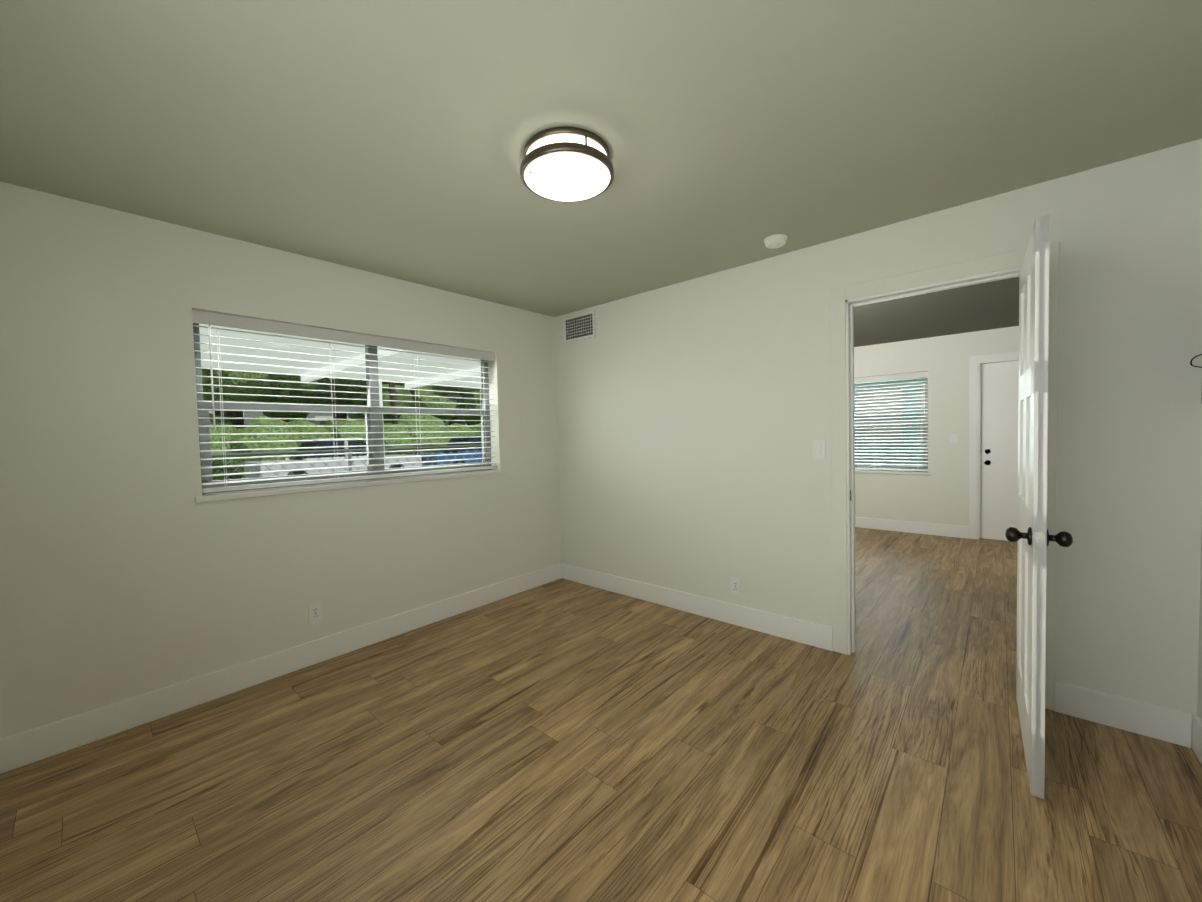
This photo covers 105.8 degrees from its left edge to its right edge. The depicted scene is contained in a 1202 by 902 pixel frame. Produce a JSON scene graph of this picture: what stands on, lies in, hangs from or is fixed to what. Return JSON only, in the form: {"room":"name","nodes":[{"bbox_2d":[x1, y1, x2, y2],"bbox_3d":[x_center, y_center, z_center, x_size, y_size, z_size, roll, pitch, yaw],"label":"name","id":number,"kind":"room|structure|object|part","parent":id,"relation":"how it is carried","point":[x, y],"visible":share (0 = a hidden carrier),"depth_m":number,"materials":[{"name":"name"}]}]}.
{"room":"empty bedroom","nodes":[
{"label":"empty bedroom","id":0,"kind":"room"},
{"bbox_2d":[0,181,560,738],"bbox_3d":[-0.250,-0.036,4.504,0.200,2.400,7.550,0,3,41],"label":"wall","id":1,"kind":"structure","parent":0,"point":[130,567],"depth_m":2.23,"materials":[{"name":"white paint"}]},
{"bbox_2d":[0,563,561,773],"bbox_3d":[-1.427,1.175,3.000,0.015,0.140,3.239,0,3,41],"label":"baseboard","id":2,"kind":"structure","parent":1,"relation":"attached to","point":[24,748],"depth_m":2.38,"materials":[{"name":"white"}]},
{"bbox_2d":[308,602,321,623],"bbox_3d":[-1.695,0.962,2.696,0.008,0.115,0.070,0,3,41],"label":"electrical outlet","id":3,"kind":"object","parent":1,"relation":"attached to","point":[315,612],"visible":1,"depth_m":2.69,"materials":[{"name":"white plastic"}]},
{"bbox_2d":[193,323,490,493],"bbox_3d":[-1.541,-0.284,3.080,0.055,0.950,1.840,0,3,41],"label":"window","id":4,"kind":"structure","parent":1,"relation":"in","point":[206,413],"depth_m":3.00,"materials":[{"name":"grey"}]},
{"bbox_2d":[192,310,496,492],"bbox_3d":[-1.477,-0.288,3.024,0.067,0.934,1.836,0,3,41],"label":"window blinds","id":5,"kind":"object","parent":4,"relation":"attached to","point":[218,320],"visible":0.98,"depth_m":2.78,"materials":[{"name":"white plastic"}]},
{"bbox_2d":[195,469,504,502],"bbox_3d":[-1.459,0.206,3.035,0.143,0.030,1.900,0,3,41],"label":"window sill","id":6,"kind":"structure","parent":1,"relation":"attached to","point":[271,492],"depth_m":2.75,"materials":[{"name":"wood"}]},
{"bbox_2d":[0,527,1201,901],"bbox_3d":[1.589,1.233,2.969,5.000,0.120,7.550,0,3,41],"label":"floor","id":7,"kind":"structure","parent":0,"point":[562,741],"depth_m":1.75,"materials":[{"name":"wood"}]},
{"bbox_2d":[0,0,1201,346],"bbox_3d":[1.528,-1.285,2.883,5.000,0.120,7.550,0,3,41],"label":"ceiling","id":8,"kind":"structure","parent":0,"point":[388,138],"depth_m":1.57,"materials":[{"name":"beige paint"}]},
{"bbox_2d":[520,127,613,201],"bbox_3d":[-0.131,-1.087,1.760,0.360,0.117,0.360,0,3,41],"label":"ceiling light","id":9,"kind":"object","parent":8,"relation":"attached to","point":[566,164],"visible":1,"depth_m":1.67,"materials":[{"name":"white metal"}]},
{"bbox_2d":[764,234,787,248],"bbox_3d":[0.988,-1.181,2.569,0.126,0.038,0.126,0,3,41],"label":"smoke detector","id":10,"kind":"object","parent":8,"relation":"attached to","point":[774,241],"visible":1,"depth_m":2.54,"materials":[{"name":"white plastic"}]},
{"bbox_2d":[554,139,1201,724],"bbox_3d":[1.377,-0.014,2.718,4.600,2.400,0.120,0,3,41],"label":"wall","id":11,"kind":"structure","parent":0,"point":[694,417],"depth_m":2.48,"materials":[{"name":"white paint"}]},
{"bbox_2d":[563,310,595,342],"bbox_3d":[-0.191,-1.074,3.942,0.370,0.220,0.010,0,3,41],"label":"air vent","id":12,"kind":"object","parent":11,"relation":"in","point":[581,326],"visible":1,"depth_m":3.94,"materials":[{"name":"white plastic"}]},
{"bbox_2d":[731,577,740,595],"bbox_3d":[0.915,0.920,3.088,0.070,0.115,0.008,0,3,41],"label":"electrical outlet","id":13,"kind":"object","parent":11,"relation":"attached to","point":[735,586],"visible":1,"depth_m":3.08,"materials":[{"name":"white plastic"}]},
{"bbox_2d":[812,440,824,458],"bbox_3d":[1.295,-0.009,2.703,0.070,0.115,0.010,0,3,41],"label":"light switch","id":14,"kind":"object","parent":11,"relation":"attached to","point":[818,447],"visible":1,"depth_m":2.70,"materials":[{"name":"white plastic"}]},
{"bbox_2d":[561,563,1191,747],"bbox_3d":[1.004,1.115,3.016,3.627,0.140,0.015,0,3,41],"label":"baseboard","id":15,"kind":"structure","parent":11,"relation":"attached to","point":[1167,724],"depth_m":2.75,"materials":[{"name":"white"}]},
{"bbox_2d":[830,241,1058,710],"bbox_3d":[1.746,0.126,2.404,0.935,2.123,0.136,0,3,41],"label":"door frame","id":16,"kind":"structure","parent":11,"relation":"attached to","point":[845,301],"depth_m":2.55,"materials":[{"name":"white wood"}]},
{"bbox_2d":[1005,215,1072,798],"bbox_3d":[1.745,0.197,1.835,0.173,2.004,0.751,0,3,41],"label":"door","id":17,"kind":"structure","parent":11,"relation":"in","point":[1032,456],"depth_m":1.59,"materials":[{"name":"white paint"}]},
{"bbox_3d":[1.536,0.305,1.596,0.173,0.066,0.108,0,3,41],"label":"door knob","id":18,"kind":"part","parent":17,"relation":"part of","materials":[{"name":"black metal"}]},
{"bbox_2d":[854,326,1018,526],"bbox_3d":[3.973,-0.179,5.692,4.600,2.400,0.200,0,3,41],"label":"wall","id":19,"kind":"structure","parent":0,"point":[939,494],"depth_m":5.48,"materials":[{"name":"white paint"}]},
{"bbox_2d":[854,378,927,471],"bbox_3d":[3.631,-0.362,6.014,1.160,1.240,0.050,0,3,41],"label":"window","id":20,"kind":"structure","parent":19,"relation":"in","point":[902,466],"depth_m":5.79,"materials":[{"name":"grey"}]},
{"bbox_2d":[854,371,927,470],"bbox_3d":[3.580,-0.363,5.955,1.156,1.224,0.067,0,3,41],"label":"window blinds","id":21,"kind":"object","parent":20,"relation":"attached to","point":[905,376],"visible":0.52,"depth_m":5.82,"materials":[{"name":"white plastic"}]},
{"bbox_2d":[855,470,930,474],"bbox_3d":[3.588,0.276,5.968,1.220,0.030,0.128,0,3,41],"label":"window sill","id":22,"kind":"structure","parent":19,"relation":"attached to","point":[892,472],"depth_m":5.80,"materials":[{"name":"wood"}]},
{"bbox_2d":[855,517,968,538],"bbox_3d":[3.930,0.954,5.650,4.600,0.140,0.015,0,3,41],"label":"baseboard","id":23,"kind":"structure","parent":19,"relation":"attached to","point":[921,528],"depth_m":5.67,"materials":[{"name":"white wood"}]},
{"bbox_2d":[950,434,956,442],"bbox_3d":[4.172,-0.148,5.380,0.070,0.115,0.010,0,3,41],"label":"light switch","id":24,"kind":"object","parent":19,"relation":"attached to","point":[953,438],"visible":1,"depth_m":5.38,"materials":[{"name":"white plastic"}]},
{"bbox_2d":[969,351,1018,538],"bbox_3d":[4.720,-0.036,5.043,0.970,2.123,0.208,0,3,41],"label":"door frame","id":25,"kind":"structure","parent":19,"relation":"attached to","point":[976,362],"depth_m":5.25,"materials":[{"name":"white wood"}]},
{"bbox_2d":[980,361,1018,540],"bbox_3d":[4.705,0.009,5.026,0.778,2.019,0.044,0,3,41],"label":"entry door","id":26,"kind":"structure","parent":19,"relation":"in","point":[999,440],"depth_m":5.16,"materials":[{"name":"white paint"}]},
{"bbox_2d":[1197,514,1201,720],"bbox_3d":[1.275,0.066,0.447,0.120,2.400,3.439,0,3,41],"label":"wall","id":27,"kind":"structure","parent":0,"point":[1199,709],"depth_m":1.79,"materials":[{"name":"white paint"}]},
{"bbox_2d":[1190,354,1201,367],"bbox_3d":[2.236,-0.334,1.686,0.063,0.052,0.004,0,3,41],"label":"wire hook","id":28,"kind":"object","parent":27,"relation":"attached to","point":[1191,364],"visible":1,"depth_m":1.70,"materials":[{"name":"black metal"}]},
{"bbox_2d":[1192,715,1201,763],"bbox_3d":[1.317,1.190,0.606,0.015,0.140,3.209,0,3,41],"label":"baseboard","id":29,"kind":"structure","parent":27,"relation":"attached to","point":[1197,736],"depth_m":1.77,"materials":[{"name":"white"}]},
{"label":"outside","id":30,"kind":"structure","parent":0,"visible":0},
{"bbox_3d":[-7.221,0.982,19.183,90.000,0.200,100.000,0,3,41],"label":"ground","id":31,"kind":"structure","parent":30,"visible":0},
{"bbox_2d":[202,369,303,427],"bbox_3d":[-14.420,-3.525,17.801,5.557,9.284,6.114,0,3,41],"label":"tree","id":32,"kind":"object","parent":31,"relation":"on","point":[236,382],"depth_m":16.54,"materials":[{"name":"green plant"}]},
{"bbox_2d":[236,385,283,428],"bbox_3d":[-19.508,-5.153,24.444,9.474,12.326,6.935,0,3,41],"label":"tree","id":33,"kind":"object","parent":31,"relation":"on","point":[264,399],"depth_m":25.92,"materials":[{"name":"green plant"}]},
{"bbox_2d":[246,397,309,422],"bbox_3d":[-21.156,-4.521,30.103,8.183,10.770,8.995,0,3,41],"label":"tree","id":34,"kind":"object","parent":31,"relation":"on","point":[286,414],"depth_m":30.32,"materials":[{"name":"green plant"}]},
{"bbox_2d":[199,324,480,478],"bbox_3d":[-2.104,0.068,4.966,3.200,2.350,6.600,0,3,41],"label":"canopy","id":35,"kind":"object","parent":31,"relation":"on","point":[241,351],"depth_m":4.60,"materials":[{"name":"white"}]},
{"bbox_2d":[209,413,481,480],"bbox_3d":[-5.425,-0.650,26.664,3.721,3.561,48.904,0,3,41],"label":"hedge","id":36,"kind":"object","parent":31,"relation":"on","point":[229,430],"depth_m":18.38,"materials":[{"name":"green plant"}]},
{"bbox_2d":[211,444,481,486],"bbox_3d":[-1.363,0.467,8.738,0.050,1.260,16.068,0,3,41],"label":"fence","id":37,"kind":"object","parent":31,"relation":"on","point":[252,454],"depth_m":6.11,"materials":[{"name":"silver metal"}]},
{"bbox_2d":[284,377,411,422],"bbox_3d":[-13.455,-3.736,23.624,6.372,9.249,5.222,0,3,41],"label":"tree","id":38,"kind":"object","parent":31,"relation":"on","point":[405,391],"depth_m":22.02,"materials":[{"name":"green plant"}]},
{"bbox_2d":[348,382,413,420],"bbox_3d":[-17.988,-5.042,36.046,9.382,11.215,7.943,0,3,41],"label":"tree","id":39,"kind":"object","parent":31,"relation":"on","point":[355,416],"depth_m":36.09,"materials":[{"name":"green plant"}]},
{"bbox_2d":[306,416,466,425],"bbox_3d":[-21.047,-1.629,49.710,10.000,3.600,21.000,0,3,41],"label":"house","id":40,"kind":"structure","parent":31,"relation":"on","point":[321,422],"depth_m":39.35,"materials":[{"name":"white"}]},
{"bbox_2d":[389,382,398,423],"bbox_3d":[-10.048,-2.587,21.374,4.210,6.930,4.254,0,3,41],"label":"tree","id":41,"kind":"object","parent":31,"relation":"on","point":[392,397],"depth_m":21.17,"materials":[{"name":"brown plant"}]},
{"bbox_2d":[403,383,481,424],"bbox_3d":[-9.289,-5.340,31.154,7.553,11.755,8.364,0,3,41],"label":"tree","id":42,"kind":"object","parent":31,"relation":"on","point":[478,401],"depth_m":31.03,"materials":[{"name":"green plant"}]},
{"bbox_2d":[409,385,478,424],"bbox_3d":[-8.419,-3.600,25.458,5.134,8.597,4.899,0,3,41],"label":"tree","id":43,"kind":"object","parent":31,"relation":"on","point":[447,400],"depth_m":23.91,"materials":[{"name":"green plant"}]},
{"bbox_2d":[465,403,481,425],"bbox_3d":[-10.602,-4.701,42.757,6.746,9.718,7.086,0,3,41],"label":"tree","id":44,"kind":"object","parent":31,"relation":"on","point":[470,423],"depth_m":39.17,"materials":[{"name":"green plant"}]},
{"bbox_2d":[854,377,924,471],"bbox_3d":[13.671,-1.267,12.311,18.100,3.750,9.600,0,3,41],"label":"building","id":45,"kind":"structure","parent":31,"relation":"on","point":[892,402],"depth_m":11.74,"materials":[{"name":"teal"}]},
{"bbox_3d":[-5.529,0.886,17.700,7.500,0.012,100.000,0,3,41],"label":"street","id":46,"kind":"object","parent":31,"relation":"on","visible":0},
{"bbox_2d":[244,438,420,485],"bbox_3d":[-8.099,0.330,14.068,1.800,1.445,4.400,0,3,41],"label":"car","id":47,"kind":"object","parent":46,"relation":"on","point":[329,464],"depth_m":13.16,"materials":[{"name":"painted metal"},{"name":"glass"},{"name":"rubber"}]},
{"bbox_2d":[413,436,481,472],"bbox_3d":[-4.823,0.117,17.972,1.800,1.445,4.600,0,3,41],"label":"car","id":48,"kind":"object","parent":46,"relation":"on","point":[456,440],"depth_m":16.72,"materials":[{"name":"blue metal"}]}
]}

